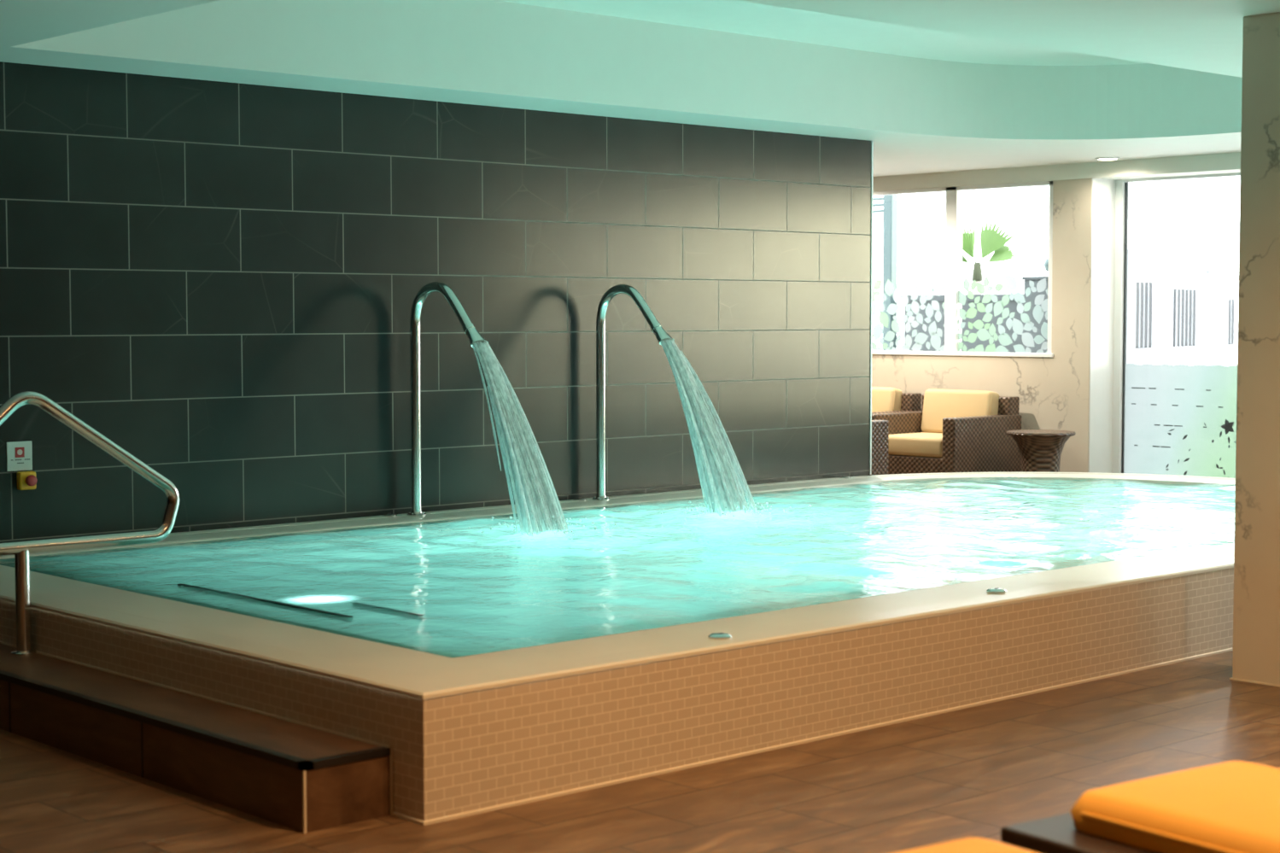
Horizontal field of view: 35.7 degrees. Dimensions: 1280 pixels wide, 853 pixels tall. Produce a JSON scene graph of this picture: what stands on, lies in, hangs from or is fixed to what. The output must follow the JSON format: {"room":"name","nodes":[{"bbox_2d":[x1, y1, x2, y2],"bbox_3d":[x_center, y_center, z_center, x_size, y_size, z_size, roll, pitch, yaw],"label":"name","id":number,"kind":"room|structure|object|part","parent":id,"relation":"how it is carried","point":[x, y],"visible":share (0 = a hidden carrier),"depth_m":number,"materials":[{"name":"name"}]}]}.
{"room":"indoor spa pool","nodes":[
{"label":"indoor spa pool","id":0,"kind":"room"},
{"bbox_2d":[0,61,871,543],"bbox_3d":[-5.439,-0.604,10.010,14.100,2.900,5.200,-3,4,-43],"label":"wall","id":1,"kind":"structure","parent":0,"point":[221,281],"depth_m":10.26,"materials":[{"name":"tile"}]},
{"bbox_2d":[6,440,32,471],"bbox_3d":[-2.797,0.134,8.946,0.120,0.132,0.009,-3,4,-43],"label":"safety sign","id":2,"kind":"object","parent":1,"relation":"attached to","point":[19,453],"visible":1,"depth_m":8.94,"materials":[{"name":"white plastic"}]},
{"bbox_2d":[17,449,22,455],"bbox_3d":[-2.794,0.116,8.942,0.026,0.026,0.001,-3,4,-43],"label":"light","id":3,"kind":"object","parent":2,"relation":"attached to","point":[19,451],"depth_m":8.94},
{"bbox_2d":[16,471,37,490],"bbox_3d":[-2.758,0.245,8.945,0.082,0.082,0.071,-3,4,-43],"label":"switch","id":4,"kind":"object","parent":1,"relation":"attached to","point":[26,480],"visible":1,"depth_m":8.93,"materials":[{"name":"yellow plastic"}]},
{"bbox_3d":[-2.741,0.243,8.933,0.050,0.050,0.031,-3,4,-43],"label":"knob","id":5,"kind":"part","parent":4,"relation":"part of","materials":[{"name":"red plastic"}]},
{"bbox_2d":[869,140,873,474],"bbox_3d":[1.501,-0.767,12.890,0.012,2.164,0.012,-3,4,-43],"label":"trim","id":6,"kind":"structure","parent":1,"relation":"attached to","point":[872,158],"depth_m":12.89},
{"bbox_2d":[0,650,1279,852],"bbox_3d":[-0.208,1.034,6.627,17.060,0.001,17.400,-3,4,-43],"label":"floor","id":7,"kind":"structure","parent":0,"point":[978,771],"depth_m":5.89,"materials":[{"name":"brown wood"}]},
{"bbox_2d":[0,641,392,833],"bbox_3d":[-2.134,0.921,6.905,0.290,0.196,3.925,-3,4,-43],"label":"step","id":8,"kind":"structure","parent":7,"relation":"on","point":[302,777],"depth_m":5.89,"materials":[{"name":"brown wood"}]},
{"bbox_2d":[0,391,179,654],"bbox_3d":[-2.338,0.436,7.008,1.596,1.112,0.090,-3,4,-43],"label":"handrail","id":9,"kind":"object","parent":8,"relation":"on","point":[21,551],"visible":1,"depth_m":7.20,"materials":[{"name":"silver metal"}]},
{"bbox_3d":[-2.217,0.630,7.131,0.051,0.372,0.050,-3,4,-43],"label":"post","id":10,"kind":"part","parent":9,"relation":"part of","materials":[{"name":"silver metal"}]},
{"bbox_3d":[-2.338,0.436,7.008,1.596,1.112,0.046,-3,4,-43],"label":"rail","id":11,"kind":"part","parent":9,"relation":"part of","materials":[{"name":"silver metal"}]},
{"bbox_3d":[-0.909,1.017,5.378,0.007,0.172,0.007,-3,4,-43],"label":"corner trim","id":12,"kind":"part","parent":8,"relation":"part of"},
{"bbox_2d":[0,472,1235,825],"bbox_3d":[1.005,0.979,9.734,8.153,1.001,4.093,-3,4,-43],"label":"swimming pool","id":13,"kind":"object","parent":7,"relation":"in","point":[478,733],"depth_m":6.50,"materials":[{"name":"beige tile"}]},
{"bbox_3d":[-1.298,0.457,10.279,0.076,0.016,0.076,-3,4,-43],"label":"drain cap","id":14,"kind":"part","parent":13,"relation":"part of","materials":[{"name":"silver metal"}]},
{"bbox_2d":[406,281,488,516],"bbox_3d":[-0.993,-0.133,10.122,0.108,1.212,0.607,-3,4,-43],"label":"spout","id":15,"kind":"object","parent":13,"relation":"on","point":[469,328],"visible":1,"depth_m":10.28,"materials":[{"name":"silver metal"}]},
{"bbox_3d":[-0.337,0.407,11.168,0.076,0.016,0.076,-3,4,-43],"label":"drain cap","id":16,"kind":"part","parent":13,"relation":"part of","materials":[{"name":"silver metal"}]},
{"bbox_2d":[0,476,1235,658],"bbox_3d":[0.969,0.499,9.771,7.302,0.052,3.358,-3,4,-43],"label":"pool water","id":17,"kind":"object","parent":13,"relation":"in","point":[499,588],"visible":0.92,"depth_m":8.56,"materials":[{"name":"teal liquid"}]},
{"bbox_2d":[438,341,616,538],"bbox_3d":[-0.494,0.047,9.626,0.814,0.930,0.650,1,3,14],"label":"water jet","id":18,"kind":"object","parent":17,"relation":"on","point":[538,507],"visible":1,"depth_m":9.64,"materials":[{"name":"liquid"}]},
{"bbox_2d":[638,339,811,516],"bbox_3d":[0.403,-0.001,10.481,0.865,0.929,0.682,1,3,19],"label":"water jet","id":19,"kind":"object","parent":17,"relation":"on","point":[721,477],"visible":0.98,"depth_m":10.52,"materials":[{"name":"liquid"}]},
{"bbox_2d":[592,284,674,500],"bbox_3d":[-0.048,-0.182,10.996,0.108,1.212,0.607,-3,4,-43],"label":"spout","id":20,"kind":"object","parent":13,"relation":"on","point":[656,327],"visible":1,"depth_m":11.15,"materials":[{"name":"silver metal"}]},
{"bbox_3d":[0.258,0.673,6.390,0.076,0.016,0.076,-3,4,-43],"label":"drain cap","id":21,"kind":"part","parent":13,"relation":"part of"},
{"bbox_3d":[1.310,0.321,12.684,0.076,0.016,0.076,-3,4,-43],"label":"drain cap","id":22,"kind":"part","parent":13,"relation":"part of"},
{"bbox_3d":[1.337,0.614,7.443,0.076,0.016,0.076,-3,4,-43],"label":"drain cap","id":23,"kind":"part","parent":13,"relation":"part of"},
{"bbox_2d":[870,420,888,475],"bbox_3d":[1.192,0.185,14.359,0.820,0.831,0.896,-3,4,-43],"label":"wicker armchair","id":24,"kind":"object","parent":7,"relation":"on","point":[879,428],"visible":0.07,"depth_m":14.24,"materials":[{"name":"brown wicker"}]},
{"bbox_2d":[871,386,921,413],"bbox_3d":[1.659,0.101,15.876,0.820,0.831,0.896,-3,4,-43],"label":"wicker armchair","id":25,"kind":"object","parent":7,"relation":"on","point":[884,400],"visible":0.15,"depth_m":15.78,"materials":[{"name":"beige fabric"}]},
{"bbox_2d":[871,387,902,411],"bbox_3d":[1.821,-0.143,16.014,0.181,0.352,0.650,-3,4,-43],"label":"cushion","id":26,"kind":"object","parent":25,"relation":"on","point":[883,399],"depth_m":15.80,"materials":[{"name":"beige fabric"}]},
{"bbox_3d":[1.923,0.183,15.595,0.820,0.598,0.118,-3,4,-43],"label":"arm","id":27,"kind":"part","parent":25,"relation":"part of","materials":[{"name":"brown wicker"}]},
{"bbox_3d":[1.910,0.085,16.108,0.125,0.735,0.860,-3,4,-43],"label":"backrest","id":28,"kind":"part","parent":25,"relation":"part of","materials":[{"name":"brown wicker"}]},
{"bbox_2d":[871,388,1021,474],"bbox_3d":[2.306,0.139,15.179,0.820,0.831,0.896,-3,4,-43],"label":"wicker armchair","id":29,"kind":"object","parent":7,"relation":"on","point":[954,430],"visible":0.73,"depth_m":14.97,"materials":[{"name":"brown wicker"}]},
{"bbox_3d":[2.041,0.190,15.467,0.820,0.598,0.118,-3,4,-43],"label":"arm","id":30,"kind":"part","parent":29,"relation":"part of","materials":[{"name":"brown wicker"}]},
{"bbox_3d":[2.306,0.357,15.191,0.800,0.295,0.660,-3,4,-43],"label":"seat","id":31,"kind":"part","parent":29,"relation":"part of","materials":[{"name":"brown wicker"}]},
{"bbox_2d":[888,432,942,457],"bbox_3d":[2.238,0.139,15.116,0.625,0.145,0.652,-3,4,-43],"label":"seat cushion","id":32,"kind":"object","parent":29,"relation":"on","point":[901,444],"depth_m":14.90,"materials":[{"name":"beige fabric"}]},
{"bbox_2d":[921,389,999,432],"bbox_3d":[2.468,-0.105,15.316,0.181,0.352,0.650,-3,4,-43],"label":"cushion","id":33,"kind":"object","parent":29,"relation":"on","point":[938,405],"depth_m":15.29,"materials":[{"name":"beige fabric"}]},
{"bbox_3d":[2.557,0.124,15.411,0.125,0.735,0.860,-3,4,-43],"label":"backrest","id":34,"kind":"part","parent":29,"relation":"part of","materials":[{"name":"beige fabric"}]},
{"bbox_3d":[2.570,0.221,14.897,0.820,0.598,0.118,-3,4,-43],"label":"arm","id":35,"kind":"part","parent":29,"relation":"part of","materials":[{"name":"brown wicker"}]},
{"bbox_2d":[895,837,1035,852],"bbox_3d":[0.957,1.023,2.852,0.760,0.440,2.025,-2,4,-36],"label":"sun lounger","id":36,"kind":"object","parent":7,"relation":"on","point":[968,844],"visible":1,"depth_m":3.62,"materials":[{"name":"orange fabric"}]},
{"bbox_2d":[1005,429,1075,472],"bbox_3d":[2.938,0.312,14.563,0.500,0.553,0.500,-3,4,-43],"label":"side table","id":37,"kind":"object","parent":7,"relation":"on","point":[1040,450],"visible":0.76,"depth_m":14.42,"materials":[{"name":"brown wicker"}]},
{"bbox_2d":[1000,760,1279,852],"bbox_3d":[1.639,0.987,3.490,0.760,0.440,2.025,-2,4,-36],"label":"sun lounger","id":38,"kind":"object","parent":7,"relation":"on","point":[1231,806],"visible":1,"depth_m":3.96,"materials":[{"name":"orange fabric"}]},
{"bbox_3d":[1.639,0.872,3.484,0.760,0.034,2.025,-2,4,-36],"label":"frame","id":39,"kind":"part","parent":38,"relation":"part of","materials":[{"name":"brown wicker"}]},
{"bbox_2d":[0,0,1279,176],"bbox_3d":[-0.304,-1.488,6.398,16.800,0.001,17.400,-3,4,-43],"label":"ceiling","id":40,"kind":"structure","parent":0,"point":[1197,35],"depth_m":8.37,"materials":[{"name":"paint"}]},
{"bbox_2d":[1095,157,1119,160],"bbox_3d":[3.355,-1.922,14.243,0.172,0.018,0.172,-3,4,-43],"label":"recessed light","id":41,"kind":"object","parent":40,"relation":"in","point":[1100,158],"visible":1,"depth_m":14.19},
{"bbox_2d":[871,178,1092,472],"bbox_3d":[1.739,-0.740,16.730,0.360,2.415,5.100,-3,4,-43],"label":"wall","id":42,"kind":"structure","parent":0,"point":[1053,393],"depth_m":14.93,"materials":[{"name":"beige stone"}]},
{"bbox_2d":[871,181,1053,357],"bbox_3d":[1.832,-1.265,16.391,0.102,1.330,3.880,-3,4,-43],"label":"window","id":43,"kind":"structure","parent":42,"relation":"in","point":[955,298],"depth_m":15.65,"materials":[{"name":"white glass"}]},
{"bbox_2d":[871,274,1048,353],"bbox_3d":[2.158,-0.912,16.067,0.002,0.599,2.829,-3,4,-43],"label":"print","id":44,"kind":"object","parent":43,"relation":"attached to","point":[953,312],"depth_m":15.66,"materials":[{"name":"white glass"}]},
{"bbox_2d":[873,151,1240,191],"bbox_3d":[5.913,-1.779,12.149,0.372,0.165,17.000,-3,4,-43],"label":"beam","id":45,"kind":"structure","parent":42,"relation":"attached to","point":[1229,162],"depth_m":14.75,"materials":[{"name":"beige paint"}]},
{"bbox_2d":[1088,178,1116,473],"bbox_3d":[3.454,-0.636,14.840,0.296,2.415,0.008,-3,4,-43],"label":"column","id":46,"kind":"structure","parent":42,"relation":"attached to","point":[1103,190],"depth_m":14.82,"materials":[{"name":"white paint"}]},
{"bbox_2d":[1111,172,1240,478],"bbox_3d":[4.069,-0.639,14.444,0.070,2.465,1.415,-3,4,-43],"label":"door","id":47,"kind":"structure","parent":42,"relation":"in","point":[1168,419],"depth_m":14.67,"materials":[{"name":"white glass"}]},
{"bbox_2d":[1232,11,1279,684],"bbox_3d":[2.714,-0.287,7.557,0.610,2.530,0.620,-3,4,-43],"label":"pillar","id":48,"kind":"structure","parent":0,"point":[1256,604],"depth_m":7.51,"materials":[{"name":"beige stone"}]},
{"bbox_2d":[1229,677,1279,687],"bbox_3d":[2.715,0.973,7.628,0.621,0.006,0.632,-3,4,-43],"label":"trim","id":49,"kind":"structure","parent":48,"relation":"attached to","point":[1231,678],"depth_m":7.57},
{"label":"outside","id":50,"kind":"structure","parent":0,"visible":0},
{"bbox_2d":[1134,353,1236,366],"bbox_3d":[22.436,-0.303,32.335,51.130,0.180,80.000,-3,4,-43],"label":"ground","id":51,"kind":"structure","parent":50,"point":[1136,354],"depth_m":63.66,"materials":[{"name":"white"}]},
{"bbox_2d":[872,194,897,350],"bbox_3d":[1.946,-0.991,19.911,0.100,2.600,1.560,-3,4,-43],"label":"pergola","id":52,"kind":"object","parent":51,"relation":"on","point":[890,201],"visible":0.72,"depth_m":19.31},
{"bbox_3d":[1.922,-2.026,19.849,0.032,0.235,1.535,-3,4,-43],"label":"rail","id":53,"kind":"part","parent":52,"relation":"part of","materials":[{"name":"grey metal"}]},
{"bbox_3d":[1.922,-2.086,19.846,0.032,0.235,1.535,-3,4,-43],"label":"rail","id":54,"kind":"part","parent":52,"relation":"part of","materials":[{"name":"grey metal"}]},
{"bbox_3d":[1.922,-2.146,19.842,0.032,0.235,1.535,-3,4,-43],"label":"rail","id":55,"kind":"part","parent":52,"relation":"part of","materials":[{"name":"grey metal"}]},
{"bbox_3d":[2.438,-0.961,19.380,0.100,2.600,0.110,-3,4,-43],"label":"post","id":56,"kind":"part","parent":52,"relation":"part of","materials":[{"name":"grey metal"}]},
{"bbox_2d":[901,293,1023,352],"bbox_3d":[3.309,-0.436,18.763,0.440,1.620,1.820,-3,4,-43],"label":"planter box","id":57,"kind":"object","parent":51,"relation":"on","point":[1012,305],"visible":0.03,"depth_m":18.65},
{"bbox_2d":[943,216,1018,294],"bbox_3d":[3.439,-0.920,20.112,0.773,2.439,0.225,0,3,3],"label":"palm tree","id":58,"kind":"object","parent":51,"relation":"on","point":[991,241],"visible":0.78,"depth_m":20.05,"materials":[{"name":"green plant"}]},
{"bbox_2d":[1022,275,1048,353],"bbox_3d":[3.631,-0.460,17.824,0.270,1.770,0.320,-3,4,-43],"label":"tall cabinet","id":59,"kind":"object","parent":51,"relation":"on","point":[1031,296],"visible":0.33,"depth_m":17.73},
{"bbox_3d":[3.630,-1.328,17.776,0.270,0.030,0.320,-3,4,-43],"label":"lid","id":60,"kind":"part","parent":59,"relation":"part of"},
{"bbox_2d":[1043,257,1048,271],"bbox_3d":[3.620,-0.524,17.463,0.156,1.940,0.156,-3,4,-43],"label":"garden lamp","id":61,"kind":"object","parent":51,"relation":"on","point":[1046,262],"visible":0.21,"depth_m":17.38,"materials":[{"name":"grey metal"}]},
{"bbox_2d":[1126,249,1219,365],"bbox_3d":[5.796,-0.842,21.696,0.140,2.100,3.042,2,4,33],"label":"railing","id":62,"kind":"object","parent":51,"relation":"on","point":[1140,295],"visible":0.68,"depth_m":21.87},
{"bbox_3d":[5.011,-0.773,20.477,0.140,2.100,0.140,2,4,33],"label":"post","id":63,"kind":"part","parent":62,"relation":"part of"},
{"bbox_3d":[5.299,-1.179,21.014,0.020,0.710,0.750,2,4,33],"label":"panel","id":64,"kind":"part","parent":62,"relation":"part of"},
{"bbox_3d":[5.796,-0.842,21.696,0.040,0.040,2.902,2,4,33],"label":"rail","id":65,"kind":"part","parent":62,"relation":"part of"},
{"bbox_3d":[5.796,-1.746,21.645,0.050,0.050,2.902,2,4,33],"label":"rail","id":66,"kind":"part","parent":62,"relation":"part of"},
{"bbox_3d":[6.110,-1.220,22.275,0.020,0.650,0.750,2,4,33],"label":"panel","id":67,"kind":"part","parent":62,"relation":"part of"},
{"bbox_3d":[6.581,-0.910,22.915,0.140,2.100,0.140,2,4,33],"label":"post","id":68,"kind":"part","parent":62,"relation":"part of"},
{"bbox_2d":[1217,263,1239,366],"bbox_3d":[7.373,-0.940,24.148,0.140,2.020,2.270,2,4,33],"label":"railing","id":69,"kind":"object","parent":51,"relation":"on","point":[1226,306],"visible":0.26,"depth_m":23.19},
{"bbox_3d":[6.797,-0.889,23.253,0.140,2.020,0.140,2,4,33],"label":"post","id":70,"kind":"part","parent":69,"relation":"part of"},
{"bbox_3d":[6.949,-1.243,23.582,0.020,0.550,0.650,2,4,33],"label":"panel","id":71,"kind":"part","parent":69,"relation":"part of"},
{"bbox_3d":[7.392,-0.981,24.175,0.040,0.040,2.200,2,4,33],"label":"rail","id":72,"kind":"part","parent":69,"relation":"part of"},
{"bbox_3d":[7.391,-1.805,24.129,0.050,0.050,2.200,2,4,33],"label":"rail","id":73,"kind":"part","parent":69,"relation":"part of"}
]}

